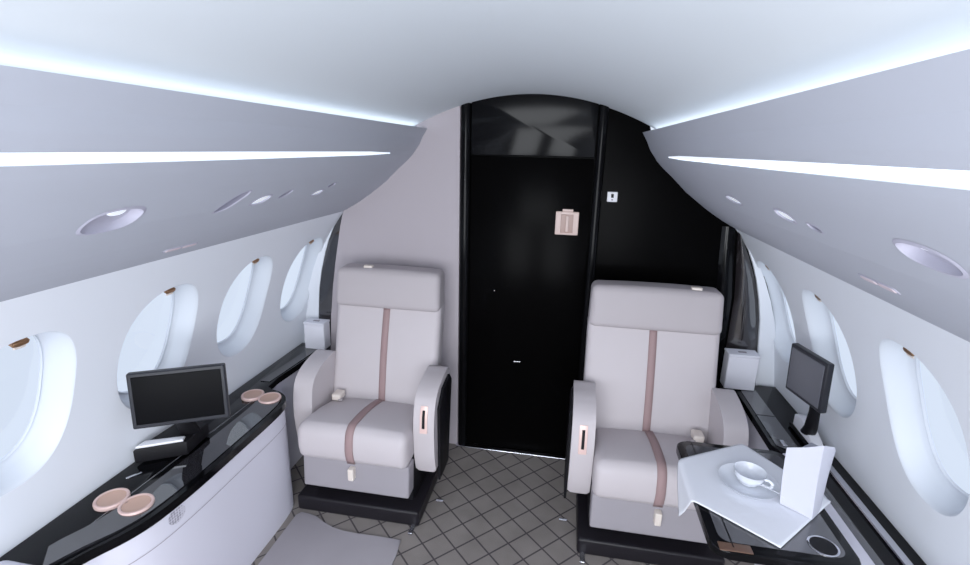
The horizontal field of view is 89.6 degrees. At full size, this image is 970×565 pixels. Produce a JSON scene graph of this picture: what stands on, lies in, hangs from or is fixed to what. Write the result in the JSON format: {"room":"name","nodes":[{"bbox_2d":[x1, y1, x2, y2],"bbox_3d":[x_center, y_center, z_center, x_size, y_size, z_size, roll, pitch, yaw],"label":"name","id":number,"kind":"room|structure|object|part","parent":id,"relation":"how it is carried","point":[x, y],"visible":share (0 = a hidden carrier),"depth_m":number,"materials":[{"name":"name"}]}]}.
{"room":"aircraft cabin","nodes":[
{"label":"aircraft cabin","id":0,"kind":"room"},
{"bbox_2d":[0,211,342,556],"bbox_3d":[-1.254,0.808,0.546,0.301,1.300,4.590,4,16,9],"label":"wall","id":1,"kind":"structure","parent":0,"point":[99,439],"depth_m":1.47,"materials":[{"name":"white plastic"}]},
{"bbox_2d":[0,331,76,495],"bbox_3d":[-1.183,0.328,1.216,0.230,0.454,0.314,4,16,9],"label":"window","id":2,"kind":"structure","parent":1,"relation":"in","point":[44,431],"depth_m":1.34,"materials":[{"name":"white plastic"}]},
{"bbox_3d":[-1.099,0.139,1.149,0.024,0.022,0.038,4,16,9],"label":"shade pull","id":3,"kind":"part","parent":2,"relation":"part of","materials":[{"name":"brown wood"}]},
{"bbox_2d":[76,206,146,235],"bbox_3d":[-0.735,-0.123,0.964,0.057,0.054,0.137,4,16,9],"label":"light","id":4,"kind":"object","parent":1,"relation":"attached to","point":[114,219],"visible":0.95,"depth_m":0.97,"materials":[{"name":"grey plastic"}]},
{"bbox_2d":[117,283,197,408],"bbox_3d":[-1.106,0.212,1.644,0.230,0.454,0.314,4,16,9],"label":"window","id":5,"kind":"structure","parent":1,"relation":"in","point":[184,302],"depth_m":1.77,"materials":[{"name":"white"}]},
{"bbox_3d":[-1.021,0.023,1.577,0.024,0.022,0.038,4,16,9],"label":"shade pull","id":6,"kind":"part","parent":5,"relation":"part of","materials":[{"name":"brown metal"}]},
{"bbox_2d":[162,242,198,252],"bbox_3d":[-0.853,-0.099,1.371,0.019,0.013,0.124,4,16,9],"label":"panel","id":7,"kind":"object","parent":1,"relation":"attached to","point":[195,243],"visible":1,"depth_m":1.36,"materials":[{"name":"grey plastic"}]},
{"bbox_2d":[0,151,389,166],"bbox_3d":[-0.758,-0.006,0.067,0.015,0.020,4.170,4,16,9],"label":"light strip","id":8,"kind":"object","parent":1,"relation":"attached to","point":[32,158],"visible":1,"depth_m":0.87,"materials":[{"name":"white plastic"}]},
{"bbox_2d":[0,103,421,301],"bbox_3d":[-0.898,0.033,0.266,0.471,0.410,4.580,4,16,9],"label":"trim","id":9,"kind":"structure","parent":1,"relation":"attached to","point":[42,208],"depth_m":1.02,"materials":[{"name":"grey plastic"}]},
{"bbox_2d":[211,190,251,213],"bbox_3d":[-0.674,-0.217,1.301,0.040,0.063,0.112,16,21,42],"label":"air vent","id":10,"kind":"object","parent":1,"relation":"attached to","point":[241,196],"visible":0.75,"depth_m":1.31,"materials":[{"name":"grey plastic"}]},
{"bbox_2d":[217,256,272,356],"bbox_3d":[-1.029,0.096,2.069,0.230,0.454,0.314,4,16,9],"label":"window","id":11,"kind":"structure","parent":1,"relation":"in","point":[245,328],"depth_m":2.19,"materials":[{"name":"white"}]},
{"bbox_2d":[248,194,272,205],"bbox_3d":[-0.657,-0.242,1.433,0.030,0.031,0.091,7,16,19],"label":"light","id":12,"kind":"object","parent":1,"relation":"attached to","point":[269,195],"visible":1,"depth_m":1.44,"materials":[{"name":"grey plastic"}]},
{"bbox_2d":[277,189,293,198],"bbox_3d":[-0.631,-0.282,1.542,0.027,0.033,0.068,10,18,29],"label":"air vent","id":13,"kind":"object","parent":1,"relation":"attached to","point":[291,190],"visible":0.64,"depth_m":1.55,"materials":[{"name":"grey plastic"}]},
{"bbox_2d":[280,237,322,321],"bbox_3d":[-0.952,-0.019,2.494,0.230,0.454,0.314,4,16,9],"label":"window","id":14,"kind":"structure","parent":1,"relation":"in","point":[297,301],"depth_m":2.62,"materials":[{"name":"white plastic"}]},
{"bbox_2d":[310,189,324,195],"bbox_3d":[-0.606,-0.325,1.762,0.028,0.025,0.078,4,16,9],"label":"light","id":15,"kind":"object","parent":1,"relation":"attached to","point":[319,191],"visible":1,"depth_m":1.77,"materials":[{"name":"grey plastic"}]},
{"bbox_2d":[304,227,333,342],"bbox_3d":[-0.884,0.021,2.646,0.276,0.820,0.016,4,16,9],"label":"trim","id":16,"kind":"structure","parent":1,"relation":"attached to","point":[314,286],"depth_m":2.65,"materials":[{"name":"white plastic"}]},
{"bbox_2d":[0,65,426,137],"bbox_3d":[-0.714,-0.112,0.194,0.106,0.086,4.580,4,16,9],"label":"trim","id":17,"kind":"structure","parent":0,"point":[19,86],"depth_m":0.82,"materials":[{"name":"grey plastic"}]},
{"bbox_2d":[0,0,969,128],"bbox_3d":[-0.172,-0.192,0.074,1.150,0.155,4.580,4,16,9],"label":"ceiling","id":18,"kind":"structure","parent":0,"point":[656,63],"depth_m":0.85,"materials":[{"name":"grey"}]},
{"bbox_2d":[251,443,753,564],"bbox_3d":[-0.212,1.522,0.551,2.500,0.030,4.590,4,16,9],"label":"floor","id":19,"kind":"structure","parent":0,"point":[497,508],"depth_m":2.18,"materials":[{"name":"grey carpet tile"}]},
{"bbox_2d":[0,343,327,564],"bbox_3d":[-1.045,0.837,1.870,0.284,0.552,1.885,4,16,9],"label":"console","id":20,"kind":"object","parent":19,"relation":"on","point":[221,502],"visible":1,"depth_m":1.67,"materials":[{"name":"black"}]},
{"bbox_2d":[168,505,185,524],"bbox_3d":[-0.963,0.727,1.528,0.001,0.052,0.064,5,16,13],"label":"speaker grille","id":21,"kind":"object","parent":20,"relation":"attached to","point":[177,515],"depth_m":1.53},
{"bbox_2d":[126,363,230,462],"bbox_3d":[-1.039,0.421,1.689,0.326,0.370,0.292,-4,16,-18],"label":"monitor","id":22,"kind":"object","parent":20,"relation":"on","point":[182,397],"visible":1,"depth_m":1.56,"materials":[{"name":"black plastic"},{"name":"dark screen glass"}]},
{"bbox_3d":[-0.973,0.360,1.560,0.272,0.182,0.044,-4,16,-18],"label":"casing","id":23,"kind":"part","parent":22,"relation":"part of","materials":[{"name":"black"}]},
{"bbox_2d":[303,318,330,349],"bbox_3d":[-0.906,0.278,2.643,0.119,0.152,0.074,4,16,9],"label":"storage box","id":24,"kind":"object","parent":20,"relation":"on","point":[316,331],"visible":0.99,"depth_m":2.61,"materials":[{"name":"white plastic"}]},
{"bbox_3d":[-0.905,0.211,2.624,0.119,0.012,0.074,4,16,9],"label":"lid","id":25,"kind":"part","parent":24,"relation":"part of","materials":[{"name":"white plastic"}]},
{"bbox_2d":[258,512,400,564],"bbox_3d":[-0.680,1.189,1.645,0.513,0.008,1.082,4,16,9],"label":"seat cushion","id":26,"kind":"object","parent":19,"relation":"on","point":[307,540],"visible":1,"depth_m":2.01,"materials":[{"name":"leather"}]},
{"bbox_2d":[293,263,451,534],"bbox_3d":[-0.504,0.483,2.271,0.700,1.046,0.597,4,16,9],"label":"seat","id":27,"kind":"object","parent":19,"relation":"on","point":[372,412],"visible":1,"depth_m":2.23,"materials":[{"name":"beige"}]},
{"bbox_3d":[-0.804,0.557,2.361,0.091,0.413,0.286,4,16,9],"label":"armrest","id":28,"kind":"part","parent":27,"relation":"part of","materials":[{"name":"leather"}]},
{"bbox_2d":[298,398,413,468],"bbox_3d":[-0.536,0.650,2.220,0.493,0.178,0.377,4,16,9],"label":"seat cushion","id":29,"kind":"object","parent":27,"relation":"on","point":[378,433],"depth_m":2.07,"materials":[{"name":"leather"}]},
{"bbox_3d":[-0.558,0.834,2.159,0.486,0.150,0.085,4,16,9],"label":"panel","id":30,"kind":"part","parent":27,"relation":"part of","materials":[{"name":"grey leather"}]},
{"bbox_3d":[-0.476,0.355,2.409,0.524,0.540,0.230,4,16,9],"label":"backrest","id":31,"kind":"part","parent":27,"relation":"part of","materials":[{"name":"leather"}]},
{"bbox_3d":[-0.258,0.581,2.072,0.033,0.118,0.034,4,16,9],"label":"latch plate","id":32,"kind":"part","parent":27,"relation":"part of","materials":[{"name":"gold metal"}]},
{"bbox_3d":[-0.237,0.610,2.215,0.091,0.413,0.286,4,16,9],"label":"armrest","id":33,"kind":"part","parent":27,"relation":"part of","materials":[{"name":"leather"}]},
{"bbox_3d":[-0.184,0.649,2.234,0.012,0.440,0.220,4,16,9],"label":"panel","id":34,"kind":"part","parent":27,"relation":"part of","materials":[{"name":"black plastic"}]},
{"bbox_2d":[559,280,748,564],"bbox_3d":[0.700,0.568,2.066,0.700,1.046,0.597,4,16,9],"label":"seat","id":35,"kind":"object","parent":19,"relation":"on","point":[647,387],"visible":0.91,"depth_m":2.08,"materials":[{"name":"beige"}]},
{"bbox_3d":[0.365,0.689,2.135,0.012,0.440,0.220,4,16,9],"label":"panel","id":36,"kind":"part","parent":35,"relation":"part of","materials":[{"name":"black plastic"}]},
{"bbox_3d":[0.414,0.657,2.099,0.091,0.413,0.286,4,16,9],"label":"armrest","id":37,"kind":"part","parent":35,"relation":"part of","materials":[{"name":"leather"}]},
{"bbox_3d":[0.393,0.628,1.957,0.033,0.118,0.034,4,16,9],"label":"latch plate","id":38,"kind":"part","parent":35,"relation":"part of","materials":[{"name":"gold metal"}]},
{"bbox_2d":[592,428,695,509],"bbox_3d":[0.691,0.737,2.011,0.493,0.178,0.377,4,16,9],"label":"seat cushion","id":39,"kind":"object","parent":35,"relation":"on","point":[636,466],"depth_m":1.88,"materials":[{"name":"leather"}]},
{"bbox_3d":[0.669,0.921,1.950,0.486,0.150,0.085,4,16,9],"label":"panel","id":40,"kind":"part","parent":35,"relation":"part of","materials":[{"name":"grey leather"}]},
{"bbox_3d":[0.733,0.441,2.202,0.562,0.540,0.230,4,16,9],"label":"backrest","id":41,"kind":"part","parent":35,"relation":"part of","materials":[{"name":"leather"}]},
{"bbox_3d":[1.000,0.683,2.058,0.091,0.413,0.286,4,16,9],"label":"armrest","id":42,"kind":"part","parent":35,"relation":"part of","materials":[{"name":"leather"}]},
{"bbox_2d":[731,385,926,564],"bbox_3d":[1.121,0.960,1.569,0.214,0.572,1.775,4,16,9],"label":"ledge","id":43,"kind":"object","parent":19,"relation":"on","point":[874,539],"visible":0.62,"depth_m":1.59,"materials":[{"name":"black lacquer"},{"name":"dark grey trim"}]},
{"bbox_2d":[720,348,760,390],"bbox_3d":[1.195,0.407,2.295,0.137,0.176,0.079,4,16,9],"label":"storage box","id":44,"kind":"object","parent":43,"relation":"on","point":[739,370],"visible":1,"depth_m":2.26,"materials":[{"name":"white plastic"}]},
{"bbox_3d":[1.197,0.329,2.273,0.137,0.012,0.079,4,16,9],"label":"lid","id":45,"kind":"part","parent":44,"relation":"part of","materials":[{"name":"white plastic"}]},
{"bbox_2d":[676,441,860,564],"bbox_3d":[0.805,0.702,1.442,0.398,0.184,0.487,4,16,9],"label":"folding table","id":46,"kind":"object","parent":43,"relation":"attached to","point":[820,541],"visible":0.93,"depth_m":1.25,"materials":[{"name":"black wood"}]},
{"bbox_2d":[677,444,830,547],"bbox_3d":[0.766,0.676,1.444,0.371,0.146,0.374,-5,16,-21],"label":"tablecloth","id":47,"kind":"object","parent":46,"relation":"on","point":[699,481],"visible":0.66,"depth_m":1.40,"materials":[{"name":"white fabric"}]},
{"bbox_2d":[718,463,779,498],"bbox_3d":[0.776,0.591,1.442,0.162,0.019,0.162,4,16,9],"label":"saucer","id":48,"kind":"object","parent":47,"relation":"on","point":[726,472],"visible":0.7,"depth_m":1.43,"materials":[{"name":"white ceramic"}]},
{"bbox_2d":[734,461,773,488],"bbox_3d":[0.785,0.574,1.444,0.097,0.041,0.089,4,16,9],"label":"tea cup","id":49,"kind":"object","parent":48,"relation":"on","point":[749,474],"visible":1,"depth_m":1.45,"materials":[{"name":"white ceramic"}]},
{"bbox_3d":[0.815,0.580,1.405,0.008,0.029,0.029,-11,20,-39],"label":"handle","id":50,"kind":"part","parent":49,"relation":"part of","materials":[{"name":"white ceramic"}]},
{"bbox_2d":[758,484,783,497],"bbox_3d":[0.812,0.590,1.395,0.108,0.010,0.021,16,21,42],"label":"teaspoon","id":51,"kind":"object","parent":48,"relation":"on","point":[779,493],"visible":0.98,"depth_m":1.39,"materials":[{"name":"silver metal"}]},
{"bbox_2d":[780,443,835,519],"bbox_3d":[0.883,0.515,1.338,0.089,0.226,0.093,-11,20,-38],"label":"card","id":52,"kind":"object","parent":47,"relation":"on","point":[806,469],"visible":1,"depth_m":1.31,"materials":[{"name":"white paper"}]},
{"bbox_2d":[786,343,834,445],"bbox_3d":[1.221,0.428,1.817,0.171,0.391,0.267,1,15,-2],"label":"monitor","id":53,"kind":"object","parent":43,"relation":"on","point":[810,375],"visible":0.88,"depth_m":1.75,"materials":[{"name":"black plastic"},{"name":"dark screen glass"}]},
{"bbox_3d":[1.159,0.338,1.751,0.035,0.186,0.192,1,15,-2],"label":"casing","id":54,"kind":"part","parent":53,"relation":"part of","materials":[{"name":"black plastic"}]},
{"bbox_3d":[1.036,0.799,1.202,0.047,0.005,1.130,4,16,9],"label":"slot panel","id":55,"kind":"part","parent":43,"relation":"part of","materials":[{"name":"grey plastic"}]},
{"bbox_3d":[1.122,0.799,1.197,0.026,0.012,1.150,4,16,9],"label":"rail","id":56,"kind":"part","parent":43,"relation":"part of","materials":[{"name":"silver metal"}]},
{"bbox_2d":[471,108,772,387],"bbox_3d":[0.205,0.019,2.483,2.477,1.860,0.038,4,16,9],"label":"wall","id":57,"kind":"structure","parent":0,"point":[655,231],"depth_m":2.27,"materials":[{"name":"black plastic"}]},
{"bbox_2d":[319,213,342,349],"bbox_3d":[-0.826,0.015,2.637,0.220,0.840,0.010,4,16,9],"label":"trim","id":58,"kind":"structure","parent":57,"relation":"attached to","point":[328,269],"depth_m":2.62,"materials":[{"name":"black"}]},
{"bbox_2d":[331,106,460,443],"bbox_3d":[-0.489,0.011,2.567,0.725,1.799,0.028,4,16,9],"label":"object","id":59,"kind":"structure","parent":57,"relation":"attached to","point":[413,218],"depth_m":2.45,"materials":[{"name":"grey plastic"}]},
{"bbox_2d":[458,103,471,444],"bbox_3d":[-0.107,0.038,2.498,0.047,1.801,0.042,4,16,9],"label":"trim","id":60,"kind":"structure","parent":57,"relation":"attached to","point":[466,109],"depth_m":2.45,"materials":[{"name":"black"}]},
{"bbox_2d":[456,442,564,459],"bbox_3d":[0.174,0.925,2.675,0.680,0.010,0.040,4,16,9],"label":"trim","id":61,"kind":"structure","parent":57,"relation":"attached to","point":[467,445],"depth_m":2.67,"materials":[{"name":"silver metal"}]},
{"bbox_2d":[467,156,593,454],"bbox_3d":[0.199,0.167,2.477,0.574,1.553,0.039,4,16,9],"label":"door","id":62,"kind":"structure","parent":57,"relation":"in","point":[530,216],"depth_m":2.45,"materials":[{"name":"black wood"}]},
{"bbox_3d":[0.388,-0.281,2.318,0.108,0.110,0.011,4,16,9],"label":"latch plate","id":63,"kind":"part","parent":62,"relation":"part of","materials":[{"name":"white"}]},
{"bbox_3d":[0.387,-0.277,2.307,0.014,0.076,0.009,4,16,9],"label":"latch handle","id":64,"kind":"part","parent":62,"relation":"part of","materials":[{"name":"white"}]},
{"bbox_2d":[471,94,598,157],"bbox_3d":[0.221,-0.723,2.240,0.574,0.279,0.024,4,16,9],"label":"trim","id":65,"kind":"structure","parent":57,"relation":"attached to","point":[546,125],"depth_m":2.23,"materials":[{"name":"black glass"}]},
{"bbox_2d":[577,104,608,380],"bbox_3d":[0.508,0.080,2.398,0.043,1.801,0.042,4,16,9],"label":"trim","id":66,"kind":"structure","parent":57,"relation":"attached to","point":[603,116],"depth_m":2.28,"materials":[{"name":"black plastic"}]},
{"bbox_2d":[607,192,617,201],"bbox_3d":[0.592,-0.398,2.272,0.046,0.046,0.016,4,16,9],"label":"wall switch","id":67,"kind":"object","parent":57,"relation":"attached to","point":[611,196],"visible":1,"depth_m":2.27,"materials":[{"name":"white plastic"}]},
{"bbox_2d":[716,226,735,387],"bbox_3d":[1.113,0.150,2.319,0.092,0.835,0.012,4,16,9],"label":"trim","id":68,"kind":"structure","parent":57,"relation":"attached to","point":[724,284],"depth_m":2.27,"materials":[{"name":"black plastic"}]},
{"bbox_2d":[719,232,758,389],"bbox_3d":[1.230,0.160,2.295,0.201,0.835,0.022,4,16,9],"label":"curtain","id":69,"kind":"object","parent":57,"relation":"attached to","point":[743,329],"depth_m":2.28,"materials":[{"name":"black"}]},
{"bbox_2d":[643,49,969,141],"bbox_3d":[0.364,-0.038,0.018,0.106,0.086,4.580,4,16,9],"label":"trim","id":70,"kind":"structure","parent":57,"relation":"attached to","point":[941,83],"depth_m":0.55,"materials":[{"name":"grey plastic"}]},
{"bbox_2d":[736,229,969,564],"bbox_3d":[0.862,0.952,0.206,0.301,1.300,4.597,4,16,9],"label":"wall","id":71,"kind":"structure","parent":0,"point":[863,442],"depth_m":1.44,"materials":[{"name":"white plastic"}]},
{"bbox_2d":[725,194,743,205],"bbox_3d":[0.725,-0.241,1.423,0.028,0.026,0.128,4,16,9],"label":"light","id":72,"kind":"object","parent":71,"relation":"attached to","point":[726,195],"visible":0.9,"depth_m":1.42,"materials":[{"name":"grey"}]},
{"bbox_2d":[747,248,775,386],"bbox_3d":[1.279,0.169,2.294,0.276,0.820,0.016,4,16,9],"label":"trim","id":73,"kind":"structure","parent":71,"relation":"in","point":[766,332],"depth_m":2.30,"materials":[{"name":"white plastic"}]},
{"bbox_2d":[757,261,795,362],"bbox_3d":[1.305,0.128,2.154,0.230,0.454,0.314,4,16,9],"label":"window","id":74,"kind":"structure","parent":71,"relation":"in","point":[784,339],"depth_m":2.27,"materials":[{"name":"white plastic"}]},
{"bbox_2d":[773,208,797,223],"bbox_3d":[0.662,-0.147,1.079,0.030,0.029,0.096,4,16,9],"label":"light","id":75,"kind":"object","parent":71,"relation":"attached to","point":[779,212],"visible":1,"depth_m":1.08,"materials":[{"name":"grey plastic"}]},
{"bbox_2d":[647,109,969,341],"bbox_3d":[0.541,0.131,0.032,0.471,0.410,4.580,4,16,9],"label":"trim","id":76,"kind":"structure","parent":71,"relation":"attached to","point":[859,219],"depth_m":0.76,"materials":[{"name":"grey plastic"}]},
{"bbox_2d":[805,222,824,233],"bbox_3d":[0.652,-0.110,0.962,0.024,0.023,0.060,4,16,9],"label":"air vent","id":77,"kind":"object","parent":71,"relation":"attached to","point":[810,225],"visible":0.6,"depth_m":0.97,"materials":[{"name":"grey"}]},
{"bbox_2d":[668,156,969,189],"bbox_3d":[0.344,0.058,-0.115,0.016,0.020,4.170,4,16,9],"label":"light strip","id":78,"kind":"object","parent":71,"relation":"attached to","point":[943,178],"visible":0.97,"depth_m":0.61,"materials":[{"name":"white plastic"}]},
{"bbox_2d":[802,289,856,417],"bbox_3d":[1.226,0.246,1.717,0.230,0.454,0.314,4,16,9],"label":"window","id":79,"kind":"structure","parent":71,"relation":"in","point":[820,322],"depth_m":1.83,"materials":[{"name":"white"}]},
{"bbox_2d":[858,273,900,294],"bbox_3d":[0.760,0.002,0.944,0.018,0.015,0.124,4,16,9],"label":"panel","id":80,"kind":"object","parent":71,"relation":"attached to","point":[866,278],"visible":1,"depth_m":0.93,"materials":[{"name":"grey plastic"}]},
{"bbox_2d":[879,339,968,516],"bbox_3d":[1.144,0.370,1.262,0.230,0.454,0.314,4,16,9],"label":"window","id":81,"kind":"structure","parent":71,"relation":"in","point":[900,369],"depth_m":1.37,"materials":[{"name":"white plastic"}]},
{"bbox_3d":[1.068,0.170,1.222,0.024,0.022,0.038,4,16,9],"label":"shade pull","id":82,"kind":"part","parent":81,"relation":"part of","materials":[{"name":"brown metal"}]},
{"bbox_2d":[892,239,969,278],"bbox_3d":[0.579,-0.033,0.638,0.041,0.041,0.126,4,16,9],"label":"light","id":83,"kind":"object","parent":71,"relation":"attached to","point":[932,259],"visible":0.71,"depth_m":0.65,"materials":[{"name":"grey plastic"}]}
]}

